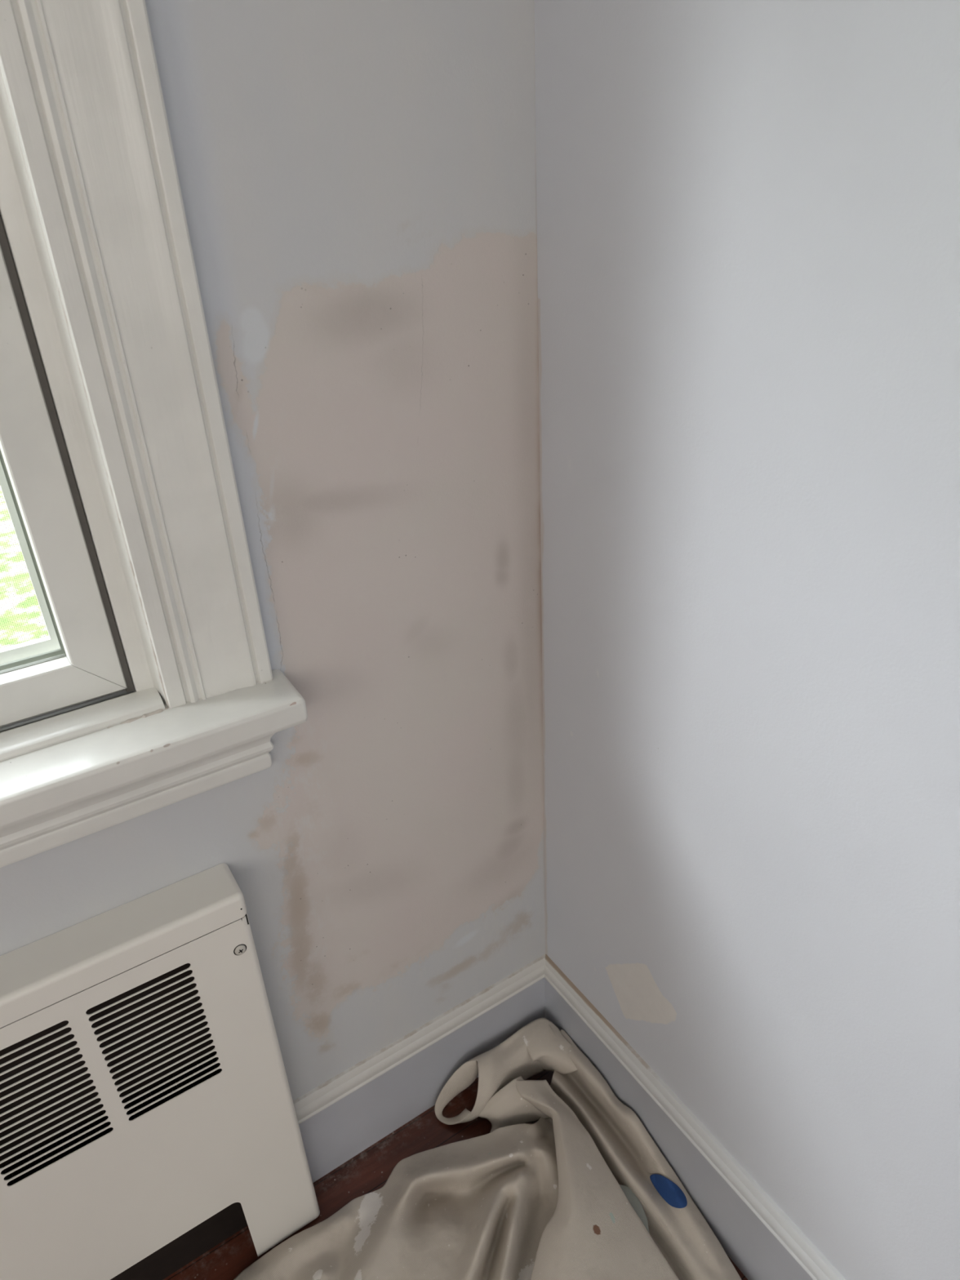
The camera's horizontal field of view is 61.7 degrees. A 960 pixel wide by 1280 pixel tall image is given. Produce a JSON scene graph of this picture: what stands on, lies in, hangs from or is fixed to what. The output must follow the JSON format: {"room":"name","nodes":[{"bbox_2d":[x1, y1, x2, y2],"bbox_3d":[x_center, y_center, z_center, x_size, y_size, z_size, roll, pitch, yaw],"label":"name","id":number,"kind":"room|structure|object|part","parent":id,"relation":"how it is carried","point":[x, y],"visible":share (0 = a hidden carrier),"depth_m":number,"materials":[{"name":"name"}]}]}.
{"room":"room under renovation","nodes":[
{"label":"room under renovation","id":0,"kind":"room"},
{"bbox_2d":[0,0,545,1100],"bbox_3d":[-1.315,0.035,0.232,3.500,2.500,0.150,-19,31,-28],"label":"wall","id":1,"kind":"structure","parent":0,"point":[357,178],"depth_m":0.90,"materials":[{"name":"paint"}]},
{"bbox_2d":[0,0,307,867],"bbox_3d":[-1.264,-0.153,0.125,2.370,1.378,0.233,-19,31,-28],"label":"window","id":2,"kind":"structure","parent":1,"relation":"in","point":[118,486],"depth_m":0.74,"materials":[{"name":"paint"}]},
{"bbox_3d":[-1.294,-0.165,0.173,1.973,1.015,0.010,-19,31,-28],"label":"screen frame","id":3,"kind":"part","parent":2,"relation":"part of","materials":[{"name":"white plastic"}]},
{"bbox_3d":[-1.244,0.318,0.379,2.052,0.046,0.030,-19,31,-28],"label":"sash rail","id":4,"kind":"part","parent":2,"relation":"part of","materials":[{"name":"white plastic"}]},
{"bbox_3d":[-1.198,0.398,0.343,2.368,0.039,0.074,-19,31,-28],"label":"sill","id":5,"kind":"part","parent":2,"relation":"part of","materials":[{"name":"paint"}]},
{"bbox_2d":[293,954,545,1182],"bbox_3d":[-1.218,1.089,0.699,3.200,0.190,0.013,-19,31,-28],"label":"baseboard","id":6,"kind":"structure","parent":1,"relation":"attached to","point":[346,1114],"depth_m":1.30,"materials":[{"name":"paint"}]},
{"bbox_2d":[163,1071,747,1279],"bbox_3d":[-0.236,1.868,-0.592,3.500,0.100,3.900,-19,31,-28],"label":"floor","id":7,"kind":"structure","parent":0,"point":[369,1171],"depth_m":1.28,"materials":[{"name":"brown wood"}]},
{"bbox_2d":[0,862,319,1279],"bbox_3d":[-0.752,0.734,0.828,1.145,0.660,0.067,-19,31,-28],"label":"heater","id":8,"kind":"object","parent":7,"relation":"on","point":[148,1118],"visible":1,"depth_m":0.96,"materials":[{"name":"white metal"}]},
{"bbox_3d":[-0.762,0.741,0.851,1.140,0.624,0.001,-19,31,-28],"label":"panel","id":9,"kind":"part","parent":8,"relation":"part of","materials":[{"name":"white metal"}]},
{"bbox_3d":[-0.273,0.586,1.101,0.007,0.622,0.065,-15,30,-22],"label":"panel","id":10,"kind":"part","parent":8,"relation":"part of","materials":[{"name":"white metal"}]},
{"bbox_2d":[233,1017,742,1279],"bbox_3d":[-0.011,0.904,1.034,0.732,0.100,0.659,-19,31,-28],"label":"cloth","id":11,"kind":"object","parent":7,"relation":"on","point":[544,1199],"visible":1,"depth_m":1.18,"materials":[{"name":"fabric"}]},
{"bbox_2d":[619,1184,648,1232],"bbox_3d":[0.230,0.836,1.186,0.021,0.001,0.077,-13,29,-19],"label":"paint","id":12,"kind":"object","parent":11,"relation":"on","point":[633,1199],"visible":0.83,"depth_m":1.19,"materials":[{"name":"grey paint"}]},
{"bbox_2d":[649,1173,687,1208],"bbox_3d":[0.279,0.813,1.191,0.026,0.034,0.069,-19,31,-28],"label":"paint","id":13,"kind":"object","parent":11,"relation":"on","point":[668,1190],"visible":1,"depth_m":1.18,"materials":[{"name":"blue paint"}]},
{"bbox_2d":[533,0,959,1279],"bbox_3d":[1.108,0.239,-0.407,0.150,2.500,3.900,-19,31,-28],"label":"wall","id":14,"kind":"structure","parent":0,"point":[748,211],"depth_m":0.77,"materials":[{"name":"paint"}]},
{"bbox_2d":[544,953,845,1279],"bbox_3d":[1.092,1.287,0.084,0.013,0.190,3.600,-19,31,-28],"label":"baseboard","id":15,"kind":"structure","parent":14,"relation":"attached to","point":[757,1235],"depth_m":1.15,"materials":[{"name":"paint"}]},
{"label":"outside","id":16,"kind":"structure","parent":0,"visible":0},
{"bbox_2d":[0,486,48,648],"bbox_3d":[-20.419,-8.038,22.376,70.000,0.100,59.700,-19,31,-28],"label":"window pane","id":17,"kind":"structure","parent":16,"point":[1,491],"depth_m":5.58,"materials":[{"name":"clear glass"}]}
]}

